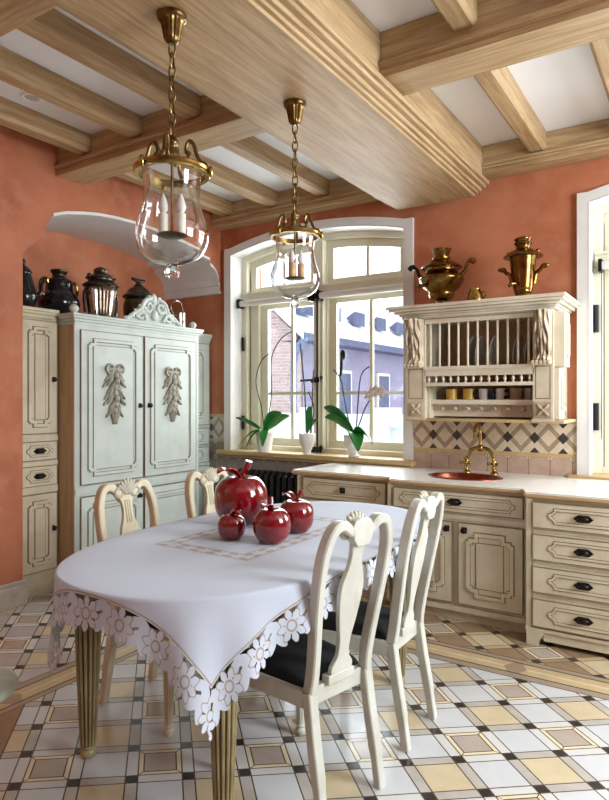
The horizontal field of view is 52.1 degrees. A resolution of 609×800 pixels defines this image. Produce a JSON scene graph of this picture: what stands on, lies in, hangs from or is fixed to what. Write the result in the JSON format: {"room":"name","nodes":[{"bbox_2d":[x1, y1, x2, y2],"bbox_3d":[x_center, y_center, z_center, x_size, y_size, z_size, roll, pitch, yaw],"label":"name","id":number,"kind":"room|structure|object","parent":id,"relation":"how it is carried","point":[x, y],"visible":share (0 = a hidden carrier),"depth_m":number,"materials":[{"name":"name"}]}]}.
{"room":"kitchen","nodes":[
{"label":"kitchen","id":0,"kind":"room"},
{"bbox_2d":[0,125,220,585],"bbox_3d":[-2.335,-0.220,4.300,0.240,3.420,5.069,0,0,33],"label":"wall","id":1,"kind":"structure","parent":0,"point":[31,192],"depth_m":4.52,"materials":[{"name":"paint"}]},
{"bbox_2d":[0,579,27,611],"bbox_3d":[-2.852,1.400,3.343,0.135,0.180,2.900,0,0,33],"label":"baseboard","id":2,"kind":"structure","parent":1,"relation":"attached to","point":[14,594],"depth_m":4.43,"materials":[{"name":"beige wood"}]},
{"bbox_2d":[23,231,165,318],"bbox_3d":[-1.954,-0.220,5.603,0.540,3.420,2.470,0,0,33],"label":"wall niche","id":3,"kind":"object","parent":1,"relation":"in","point":[79,256],"depth_m":5.89,"materials":[{"name":"paint"}]},
{"bbox_2d":[45,211,220,299],"bbox_3d":[-1.707,-1.308,5.757,0.786,0.469,1.940,0,0,33],"label":"arch","id":4,"kind":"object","parent":1,"relation":"attached to","point":[198,278],"depth_m":6.05,"materials":[{"name":"white paint"}]},
{"bbox_2d":[0,591,608,799],"bbox_3d":[-1.854,1.490,1.735,11.000,0.001,8.890,0,0,33],"label":"floor","id":5,"kind":"structure","parent":0,"point":[516,719],"depth_m":2.79,"materials":[{"name":"tile"}]},
{"bbox_2d":[0,666,18,702],"bbox_3d":[-1.264,1.264,2.276,0.401,0.452,0.401,0,0,33],"label":"stool","id":6,"kind":"object","parent":5,"relation":"on","point":[9,681],"visible":1,"depth_m":2.31,"materials":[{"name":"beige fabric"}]},
{"bbox_2d":[23,306,58,597],"bbox_3d":[-2.240,0.403,4.851,0.658,2.175,0.326,0,0,33],"label":"tall cabinet","id":7,"kind":"object","parent":5,"relation":"on","point":[40,436],"visible":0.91,"depth_m":4.69,"materials":[{"name":"beige paint"}]},
{"bbox_2d":[23,259,45,306],"bbox_3d":[-2.144,-0.882,4.795,0.277,0.392,0.192,0,0,-20],"label":"teapot","id":8,"kind":"object","parent":7,"relation":"on","point":[30,296],"visible":0.43,"depth_m":4.75,"materials":[{"name":"black ceramic"}]},
{"bbox_2d":[57,294,203,565],"bbox_3d":[-1.703,0.285,5.524,0.907,2.410,1.442,0,0,33],"label":"wardrobe","id":9,"kind":"object","parent":5,"relation":"on","point":[127,387],"visible":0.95,"depth_m":5.08,"materials":[{"name":"grey paint"}]},
{"bbox_2d":[37,269,79,313],"bbox_3d":[-2.026,-0.864,5.143,0.331,0.416,0.331,0,0,-12],"label":"urn","id":10,"kind":"object","parent":9,"relation":"on","point":[58,294],"visible":0.76,"depth_m":5.04,"materials":[{"name":"black ceramic"}]},
{"bbox_2d":[82,267,118,316],"bbox_3d":[-1.757,-0.896,5.374,0.307,0.480,0.307,0,0,-12],"label":"samovar","id":11,"kind":"object","parent":9,"relation":"on","point":[100,290],"visible":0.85,"depth_m":5.28,"materials":[{"name":"silver metal"}]},
{"bbox_2d":[122,277,150,315],"bbox_3d":[-1.534,-0.885,5.754,0.293,0.458,0.293,0,0,33],"label":"samovar","id":12,"kind":"object","parent":9,"relation":"on","point":[134,295],"visible":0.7,"depth_m":5.65,"materials":[{"name":"grey metal"}]},
{"bbox_2d":[170,300,186,326],"bbox_3d":[-1.218,-0.807,6.019,0.160,0.298,0.160,0,0,-12],"label":"kettle","id":13,"kind":"object","parent":9,"relation":"on","point":[180,316],"visible":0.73,"depth_m":5.96,"materials":[{"name":"silver metal"}]},
{"bbox_2d":[94,478,175,736],"bbox_3d":[-0.709,0.949,3.072,0.575,1.087,0.460,0,0,33],"label":"dining chair","id":14,"kind":"object","parent":5,"relation":"on","point":[123,492],"visible":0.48,"depth_m":3.05,"materials":[{"name":"beige paint"}]},
{"bbox_2d":[124,610,159,630],"bbox_3d":[-0.656,1.021,3.038,0.390,0.052,0.406,0,0,33],"label":"seat cushion","id":15,"kind":"object","parent":14,"relation":"on","point":[128,613],"depth_m":2.89,"materials":[{"name":"black fabric"}]},
{"bbox_2d":[198,334,211,515],"bbox_3d":[-1.312,0.415,6.370,0.600,2.150,0.455,0,0,33],"label":"tall cabinet","id":16,"kind":"object","parent":5,"relation":"on","point":[203,339],"visible":0.25,"depth_m":6.31,"materials":[{"name":"grey paint"}]},
{"bbox_2d":[185,467,300,646],"bbox_3d":[-0.366,0.949,3.600,0.575,1.087,0.460,0,0,33],"label":"dining chair","id":17,"kind":"object","parent":5,"relation":"on","point":[206,478],"visible":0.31,"depth_m":3.68,"materials":[{"name":"beige paint"}]},
{"bbox_2d":[74,539,415,799],"bbox_3d":[-0.158,1.068,2.952,1.192,0.844,2.032,0,0,33],"label":"dining table","id":18,"kind":"object","parent":5,"relation":"on","point":[88,643],"visible":0.19,"depth_m":2.56,"materials":[{"name":"beige wood"}]},
{"bbox_2d":[47,501,427,740],"bbox_3d":[-0.158,0.864,2.947,1.288,0.450,2.129,0,0,33],"label":"tablecloth","id":19,"kind":"object","parent":18,"relation":"on","point":[212,596],"visible":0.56,"depth_m":2.15,"materials":[{"name":"white fabric"}]},
{"bbox_2d":[217,506,245,540],"bbox_3d":[-0.330,0.563,2.838,0.133,0.150,0.128,0,0,33],"label":"apple","id":20,"kind":"object","parent":19,"relation":"on","point":[231,526],"visible":1,"depth_m":2.79,"materials":[{"name":"red ceramic"}]},
{"bbox_2d":[214,460,267,524],"bbox_3d":[-0.331,0.475,3.200,0.274,0.325,0.287,0,0,33],"label":"apple","id":21,"kind":"object","parent":19,"relation":"on","point":[246,493],"visible":0.79,"depth_m":3.10,"materials":[{"name":"red ceramic"}]},
{"bbox_2d":[253,497,290,543],"bbox_3d":[-0.146,0.538,2.777,0.170,0.201,0.170,0,0,-36],"label":"apple","id":22,"kind":"object","parent":19,"relation":"on","point":[271,524],"visible":1,"depth_m":2.71,"materials":[{"name":"red ceramic"}]},
{"bbox_2d":[279,489,313,533],"bbox_3d":[-0.044,0.536,2.997,0.180,0.204,0.172,0,0,33],"label":"apple","id":23,"kind":"object","parent":19,"relation":"on","point":[300,511],"visible":0.83,"depth_m":2.93,"materials":[{"name":"red ceramic"}]},
{"bbox_2d":[238,468,296,504],"bbox_3d":[-0.233,1.082,5.821,0.962,0.816,0.182,0,0,33],"label":"radiator","id":24,"kind":"object","parent":5,"relation":"on","point":[276,483],"visible":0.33,"depth_m":5.76,"materials":[{"name":"black metal"}]},
{"bbox_2d":[239,510,392,799],"bbox_3d":[0.018,0.949,2.450,0.460,1.087,0.575,0,0,-44],"label":"dining chair","id":25,"kind":"object","parent":5,"relation":"on","point":[304,673],"visible":0.74,"depth_m":2.30,"materials":[{"name":"white paint"}]},
{"bbox_2d":[240,632,358,687],"bbox_3d":[-0.025,1.021,2.494,0.406,0.052,0.390,0,0,-44],"label":"seat cushion","id":26,"kind":"object","parent":25,"relation":"on","point":[286,667],"depth_m":2.37,"materials":[{"name":"black fabric"}]},
{"bbox_2d":[297,475,388,600],"bbox_3d":[0.475,1.048,5.032,0.843,0.885,0.755,0,0,33],"label":"base cabinet","id":27,"kind":"object","parent":5,"relation":"on","point":[315,488],"visible":0.21,"depth_m":4.73,"materials":[{"name":"beige paint"}]},
{"bbox_2d":[296,490,443,752],"bbox_3d":[0.323,0.949,2.899,0.575,1.087,0.460,0,0,32],"label":"dining chair","id":28,"kind":"object","parent":5,"relation":"on","point":[395,628],"visible":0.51,"depth_m":2.75,"materials":[{"name":"white paint"}]},
{"bbox_2d":[322,601,403,639],"bbox_3d":[0.271,1.021,2.932,0.390,0.052,0.406,0,0,32],"label":"seat cushion","id":29,"kind":"object","parent":28,"relation":"on","point":[329,625],"depth_m":2.81,"materials":[{"name":"black fabric"}]},
{"bbox_2d":[387,483,525,632],"bbox_3d":[1.213,1.048,4.493,0.988,0.885,0.855,0,0,33],"label":"base cabinet","id":30,"kind":"object","parent":5,"relation":"on","point":[478,576],"visible":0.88,"depth_m":4.07,"materials":[{"name":"beige paint"}]},
{"bbox_2d":[525,498,608,653],"bbox_3d":[1.869,1.048,3.999,0.661,0.885,0.969,0,0,33],"label":"base cabinet","id":31,"kind":"object","parent":5,"relation":"on","point":[567,543],"visible":0.99,"depth_m":3.67,"materials":[{"name":"beige paint"}]},
{"bbox_2d":[291,462,608,504],"bbox_3d":[1.104,0.585,4.509,2.560,0.040,0.946,0,0,33],"label":"countertop","id":32,"kind":"structure","parent":31,"relation":"on","point":[532,486],"depth_m":4.32,"materials":[{"name":"stone"}]},
{"bbox_2d":[428,472,502,480],"bbox_3d":[1.163,0.626,4.527,0.544,0.138,0.403,0,0,33],"label":"sink","id":33,"kind":"object","parent":32,"relation":"in","point":[444,475],"visible":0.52,"depth_m":4.66,"materials":[{"name":"orange metal"}]},
{"bbox_2d":[460,423,498,474],"bbox_3d":[1.301,0.371,4.675,0.304,0.388,0.180,0,0,33],"label":"faucet","id":34,"kind":"object","parent":32,"relation":"on","point":[480,447],"visible":1,"depth_m":4.71,"materials":[{"name":"gold metal"}]},
{"bbox_2d":[0,0,608,201],"bbox_3d":[-1.751,-1.980,1.894,11.000,0.100,9.270,0,0,33],"label":"ceiling","id":35,"kind":"structure","parent":0,"point":[564,88],"depth_m":3.94,"materials":[{"name":"white paint"}]},
{"bbox_2d":[0,0,55,36],"bbox_3d":[-1.840,-1.815,3.043,1.960,0.230,0.288,0,0,33],"label":"ceiling beam","id":36,"kind":"structure","parent":35,"relation":"attached to","point":[14,14],"depth_m":2.73,"materials":[{"name":"brown wood"}]},
{"bbox_2d":[20,92,42,102],"bbox_3d":[-1.743,-1.930,3.982,0.134,0.024,0.134,0,0,33],"label":"ceiling vent","id":37,"kind":"object","parent":35,"relation":"in","point":[26,96],"visible":0.78,"depth_m":3.98,"materials":[{"name":"white paint"}]},
{"bbox_2d":[0,96,90,155],"bbox_3d":[-1.968,-1.865,4.038,0.130,0.130,1.310,0,0,33],"label":"ceiling beam","id":38,"kind":"structure","parent":35,"relation":"attached to","point":[13,115],"depth_m":4.24,"materials":[{"name":"brown wood"}]},
{"bbox_2d":[0,46,142,138],"bbox_3d":[-1.515,-1.865,3.744,0.130,0.130,1.310,0,0,33],"label":"ceiling beam","id":39,"kind":"structure","parent":35,"relation":"attached to","point":[16,70],"depth_m":3.77,"materials":[{"name":"brown wood"}]},
{"bbox_2d":[16,8,199,119],"bbox_3d":[-1.071,-1.865,3.456,0.130,0.130,1.310,0,0,33],"label":"ceiling beam","id":40,"kind":"structure","parent":35,"relation":"attached to","point":[52,28],"depth_m":3.38,"materials":[{"name":"brown wood"}]},
{"bbox_2d":[54,95,264,184],"bbox_3d":[-1.009,-1.815,4.322,1.960,0.230,0.278,0,0,33],"label":"ceiling beam","id":41,"kind":"structure","parent":35,"relation":"attached to","point":[111,154],"depth_m":4.22,"materials":[{"name":"brown wood"}]},
{"bbox_2d":[116,167,231,216],"bbox_3d":[-1.184,-1.865,5.485,0.130,0.130,1.550,0,0,33],"label":"ceiling beam","id":42,"kind":"structure","parent":35,"relation":"attached to","point":[210,202],"depth_m":5.63,"materials":[{"name":"brown wood"}]},
{"bbox_2d":[169,153,277,206],"bbox_3d":[-0.723,-1.865,5.185,0.130,0.130,1.550,0,0,33],"label":"ceiling beam","id":43,"kind":"structure","parent":35,"relation":"attached to","point":[223,176],"depth_m":5.33,"materials":[{"name":"brown wood"}]},
{"bbox_2d":[48,0,488,209],"bbox_3d":[-0.657,-1.745,2.358,0.870,0.370,6.240,0,0,33],"label":"ceiling beam","id":44,"kind":"structure","parent":35,"relation":"attached to","point":[249,57],"depth_m":3.13,"materials":[{"name":"brown wood"}]},
{"bbox_2d":[133,6,213,279],"bbox_3d":[-0.541,-1.022,2.539,0.307,1.075,0.324,0,0,-23],"label":"lantern","id":45,"kind":"object","parent":44,"relation":"hanging from","point":[172,20],"visible":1,"depth_m":2.52,"materials":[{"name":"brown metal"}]},
{"bbox_2d":[158,194,167,231],"bbox_3d":[-0.574,-0.750,2.531,0.040,0.168,0.039,0,0,33],"label":"candle","id":46,"kind":"object","parent":45,"relation":"on","point":[162,205],"depth_m":2.52,"materials":[{"name":"white wax"}]},
{"bbox_2d":[156,231,186,239],"bbox_3d":[-0.538,-0.661,2.531,0.124,0.014,0.124,0,0,33],"label":"tray","id":47,"kind":"object","parent":45,"relation":"on","point":[170,235],"depth_m":2.51,"materials":[{"name":"grey metal"}]},
{"bbox_2d":[176,194,185,233],"bbox_3d":[-0.502,-0.750,2.532,0.040,0.168,0.039,0,0,33],"label":"candle","id":48,"kind":"object","parent":45,"relation":"on","point":[180,204],"depth_m":2.52,"materials":[{"name":"white wax"}]},
{"bbox_2d":[269,98,323,307],"bbox_3d":[-0.053,-1.019,3.290,0.270,1.083,0.286,0,0,-23],"label":"lantern","id":49,"kind":"object","parent":44,"relation":"hanging from","point":[294,107],"visible":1,"depth_m":3.26,"materials":[{"name":"brown metal"}]},
{"bbox_2d":[289,249,294,275],"bbox_3d":[-0.066,-0.710,3.255,0.036,0.148,0.035,0,0,33],"label":"candle","id":50,"kind":"object","parent":49,"relation":"on","point":[292,253],"depth_m":3.24,"materials":[{"name":"white wax"}]},
{"bbox_2d":[285,276,304,280],"bbox_3d":[-0.050,-0.632,3.283,0.109,0.012,0.109,0,0,33],"label":"tray","id":51,"kind":"object","parent":49,"relation":"on","point":[291,278],"depth_m":3.25,"materials":[{"name":"brown metal"}]},
{"bbox_2d":[298,250,303,276],"bbox_3d":[-0.018,-0.710,3.283,0.036,0.148,0.035,0,0,33],"label":"candle","id":52,"kind":"object","parent":49,"relation":"on","point":[300,257],"depth_m":3.27,"materials":[{"name":"white wax"}]},
{"bbox_2d":[220,136,329,196],"bbox_3d":[-0.253,-1.865,4.880,0.130,0.130,1.550,0,0,33],"label":"ceiling beam","id":53,"kind":"structure","parent":35,"relation":"attached to","point":[252,149],"depth_m":4.87,"materials":[{"name":"brown wood"}]},
{"bbox_2d":[210,178,379,230],"bbox_3d":[-0.075,-1.820,5.760,1.960,0.220,0.187,0,0,33],"label":"ceiling beam","id":54,"kind":"structure","parent":35,"relation":"attached to","point":[245,212],"depth_m":5.71,"materials":[{"name":"brown wood"}]},
{"bbox_2d":[431,0,476,31],"bbox_3d":[0.422,-1.865,2.486,0.130,0.130,1.310,0,0,33],"label":"ceiling beam","id":55,"kind":"structure","parent":35,"relation":"attached to","point":[459,15],"depth_m":2.92,"materials":[{"name":"brown wood"}]},
{"bbox_2d":[378,0,608,95],"bbox_3d":[2.325,-1.805,2.157,4.450,0.250,0.278,0,0,33],"label":"ceiling beam","id":56,"kind":"structure","parent":35,"relation":"attached to","point":[424,53],"depth_m":3.00,"materials":[{"name":"brown wood"}]},
{"bbox_2d":[473,66,545,152],"bbox_3d":[1.273,-1.865,3.889,0.130,0.130,1.550,0,0,33],"label":"ceiling beam","id":57,"kind":"structure","parent":35,"relation":"attached to","point":[499,85],"depth_m":3.89,"materials":[{"name":"brown wood"}]},
{"bbox_2d":[481,118,608,179],"bbox_3d":[3.259,-1.820,3.595,4.450,0.220,0.187,0,0,33],"label":"ceiling beam","id":58,"kind":"structure","parent":35,"relation":"attached to","point":[589,141],"depth_m":4.48,"materials":[{"name":"brown wood"}]},
{"bbox_2d":[589,37,608,100],"bbox_3d":[1.777,-1.865,3.562,0.130,0.130,1.550,0,0,33],"label":"ceiling beam","id":59,"kind":"structure","parent":35,"relation":"attached to","point":[599,48],"depth_m":3.29,"materials":[{"name":"brown wood"}]},
{"bbox_2d":[166,157,608,419],"bbox_3d":[1.866,-0.220,4.893,8.200,3.420,0.500,0,0,33],"label":"wall","id":60,"kind":"structure","parent":0,"point":[541,205],"depth_m":4.83,"materials":[{"name":"paint"}]},
{"bbox_2d":[210,414,325,492],"bbox_3d":[-0.018,0.822,5.811,2.360,1.336,0.012,0,0,33],"label":"trim","id":61,"kind":"structure","parent":60,"relation":"attached to","point":[216,420],"depth_m":6.29,"materials":[{"name":"beige wood"}]},
{"bbox_2d":[216,217,415,466],"bbox_3d":[0.115,-0.526,5.881,2.127,2.213,0.450,0,0,33],"label":"window","id":62,"kind":"structure","parent":60,"relation":"in","point":[247,331],"depth_m":5.92,"materials":[{"name":"white paint"}]},
{"bbox_2d":[235,331,291,451],"bbox_3d":[-0.425,-0.068,5.992,0.625,1.160,0.301,0,0,33],"label":"potted orchid","id":63,"kind":"object","parent":62,"relation":"on","point":[264,437],"visible":1,"depth_m":5.97,"materials":[{"name":"green plant"}]},
{"bbox_2d":[237,291,313,308],"bbox_3d":[-0.295,-0.360,6.109,0.874,1.300,0.085,0,0,33],"label":"roller blind","id":64,"kind":"object","parent":62,"relation":"attached to","point":[241,304],"visible":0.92,"depth_m":6.12,"materials":[{"name":"white fabric"}]},
{"bbox_2d":[299,344,317,453],"bbox_3d":[0.021,-0.004,5.774,0.157,1.026,0.173,0,0,-29],"label":"potted orchid","id":65,"kind":"object","parent":62,"relation":"on","point":[307,440],"visible":1,"depth_m":5.74,"materials":[{"name":"white ceramic"}]},
{"bbox_2d":[324,366,385,456],"bbox_3d":[0.426,0.109,5.465,0.246,0.800,0.566,0,0,-40],"label":"potted orchid","id":66,"kind":"object","parent":62,"relation":"on","point":[354,440],"visible":1,"depth_m":5.46,"materials":[{"name":"green plant"}]},
{"bbox_2d":[317,283,402,429],"bbox_3d":[0.522,-0.360,5.578,0.924,1.300,0.085,0,0,33],"label":"roller blind","id":67,"kind":"object","parent":62,"relation":"attached to","point":[322,295],"visible":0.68,"depth_m":5.61,"materials":[{"name":"white fabric"},{"name":"black iron"}]},
{"bbox_2d":[386,292,580,423],"bbox_3d":[1.304,-0.264,4.600,1.276,0.857,0.576,0,0,33],"label":"plate rack","id":68,"kind":"object","parent":60,"relation":"attached to","point":[438,335],"visible":1,"depth_m":4.50,"materials":[{"name":"beige wood"}]},
{"bbox_2d":[408,247,476,302],"bbox_3d":[1.038,-0.916,4.739,0.442,0.446,0.356,0,0,-5],"label":"samovar","id":69,"kind":"object","parent":68,"relation":"on","point":[442,278],"visible":0.97,"depth_m":4.65,"materials":[{"name":"gold metal"}]},
{"bbox_2d":[416,284,427,289],"bbox_3d":[0.875,-0.839,4.657,0.109,0.054,0.031,0,0,-33],"label":"tap","id":70,"kind":"object","parent":69,"relation":"on","point":[419,286],"depth_m":4.65,"materials":[{"name":"gold metal"}]},
{"bbox_2d":[446,389,456,399],"bbox_3d":[1.120,-0.034,4.745,0.084,0.085,0.084,0,0,33],"label":"mug","id":71,"kind":"object","parent":68,"relation":"in","point":[451,394],"visible":0.91,"depth_m":4.71,"materials":[{"name":"yellow ceramic"}]},
{"bbox_2d":[463,389,474,399],"bbox_3d":[1.232,-0.034,4.673,0.084,0.085,0.084,0,0,33],"label":"mug","id":72,"kind":"object","parent":68,"relation":"in","point":[467,393],"visible":0.88,"depth_m":4.64,"materials":[{"name":"yellow ceramic"}]},
{"bbox_2d":[469,336,475,365],"bbox_3d":[1.246,-0.353,4.640,0.049,0.227,0.230,0,0,33],"label":"plate","id":73,"kind":"object","parent":68,"relation":"in","point":[472,344],"visible":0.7,"depth_m":4.66,"materials":[{"name":"grey ceramic"}]},
{"bbox_2d":[465,287,486,299],"bbox_3d":[1.232,-0.746,4.493,0.120,0.105,0.121,0,0,-13],"label":"creamer","id":74,"kind":"object","parent":68,"relation":"on","point":[475,293],"visible":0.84,"depth_m":4.45,"materials":[{"name":"gold metal"}]},
{"bbox_2d":[475,336,485,364],"bbox_3d":[1.297,-0.353,4.607,0.049,0.227,0.230,0,0,33],"label":"plate","id":75,"kind":"object","parent":68,"relation":"in","point":[482,342],"visible":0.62,"depth_m":4.65,"materials":[{"name":"grey ceramic"}]},
{"bbox_2d":[473,389,487,399],"bbox_3d":[1.308,-0.034,4.623,0.110,0.085,0.068,0,0,33],"label":"mug","id":76,"kind":"object","parent":68,"relation":"in","point":[483,393],"visible":0.94,"depth_m":4.59,"materials":[{"name":"white ceramic"}]},
{"bbox_2d":[431,400,532,404],"bbox_3d":[1.372,-0.087,4.675,0.770,0.255,0.376,0,0,33],"label":"shelf","id":77,"kind":"object","parent":68,"relation":"attached to","point":[433,402],"depth_m":4.51,"materials":[{"name":"beige paint"}]},
{"bbox_2d":[488,389,495,399],"bbox_3d":[1.379,-0.034,4.578,0.056,0.085,0.055,0,0,33],"label":"mug","id":78,"kind":"object","parent":68,"relation":"on","point":[491,394],"visible":0.94,"depth_m":4.56,"materials":[{"name":"black ceramic"}]},
{"bbox_2d":[489,335,495,364],"bbox_3d":[1.381,-0.353,4.553,0.049,0.227,0.230,0,0,33],"label":"plate","id":79,"kind":"object","parent":68,"relation":"in","point":[492,349],"visible":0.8,"depth_m":4.56,"materials":[{"name":"grey ceramic"}]},
{"bbox_2d":[496,389,509,399],"bbox_3d":[1.448,-0.034,4.532,0.110,0.085,0.068,0,0,33],"label":"mug","id":80,"kind":"object","parent":68,"relation":"in","point":[500,393],"visible":0.96,"depth_m":4.51,"materials":[{"name":"white ceramic"}]},
{"bbox_2d":[509,388,522,399],"bbox_3d":[1.523,-0.034,4.484,0.090,0.085,0.090,0,0,33],"label":"mug","id":81,"kind":"object","parent":68,"relation":"in","point":[515,393],"visible":0.89,"depth_m":4.45,"materials":[{"name":"brown ceramic"}]},
{"bbox_2d":[512,334,522,363],"bbox_3d":[1.523,-0.353,4.460,0.049,0.227,0.230,0,0,33],"label":"plate","id":82,"kind":"object","parent":68,"relation":"in","point":[514,353],"visible":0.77,"depth_m":4.48,"materials":[{"name":"grey ceramic"}]},
{"bbox_2d":[498,236,548,295],"bbox_3d":[1.542,-0.920,4.418,0.286,0.455,0.270,0,0,-9],"label":"samovar","id":83,"kind":"object","parent":68,"relation":"on","point":[523,275],"visible":0.91,"depth_m":4.36,"materials":[{"name":"gold metal"}]},
{"bbox_2d":[508,281,516,286],"bbox_3d":[1.448,-0.800,4.344,0.085,0.049,0.026,0,0,-37],"label":"tap","id":84,"kind":"object","parent":83,"relation":"on","point":[514,283],"depth_m":4.34,"materials":[{"name":"gold metal"}]},
{"bbox_2d":[524,333,532,363],"bbox_3d":[1.590,-0.353,4.416,0.049,0.227,0.230,0,0,33],"label":"plate","id":85,"kind":"object","parent":68,"relation":"in","point":[531,334],"visible":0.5,"depth_m":4.42,"materials":[{"name":"grey ceramic"}]},
{"bbox_2d":[524,388,532,399],"bbox_3d":[1.598,-0.034,4.435,0.068,0.085,0.068,0,0,33],"label":"mug","id":86,"kind":"object","parent":68,"relation":"in","point":[528,392],"visible":0.8,"depth_m":4.40,"materials":[{"name":"ceramic"}]},
{"bbox_2d":[413,420,576,475],"bbox_3d":[1.446,0.392,4.861,1.270,0.476,0.012,0,0,33],"label":"backsplash","id":87,"kind":"structure","parent":60,"relation":"attached to","point":[523,448],"depth_m":4.81,"materials":[{"name":"tile"}]},
{"bbox_2d":[567,184,608,480],"bbox_3d":[2.948,-0.494,4.041,2.257,2.218,0.450,0,0,33],"label":"window","id":88,"kind":"structure","parent":60,"relation":"in","point":[593,205],"depth_m":4.51,"materials":[{"name":"white paint"}]},
{"bbox_2d":[598,259,608,438],"bbox_3d":[2.510,-0.360,4.287,0.884,1.300,0.085,0,0,33],"label":"roller blind","id":89,"kind":"object","parent":88,"relation":"attached to","point":[602,265],"visible":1,"depth_m":4.50,"materials":[{"name":"white paint"}]},
{"label":"outside","id":90,"kind":"structure","parent":0,"visible":0},
{"label":"snow ground","id":91,"kind":"structure","parent":90,"visible":0},
{"bbox_2d":[261,254,402,414],"bbox_3d":[3.504,-3.010,38.377,13.674,10.200,33.811,0,0,33],"label":"house","id":92,"kind":"structure","parent":91,"relation":"on","point":[354,317],"depth_m":24.83,"materials":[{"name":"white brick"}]},
{"bbox_2d":[271,407,402,441],"bbox_3d":[-0.931,1.140,15.092,14.100,1.900,0.700,0,0,33],"label":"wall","id":93,"kind":"structure","parent":91,"relation":"on","point":[388,422],"depth_m":13.33,"materials":[{"name":"white paint"}]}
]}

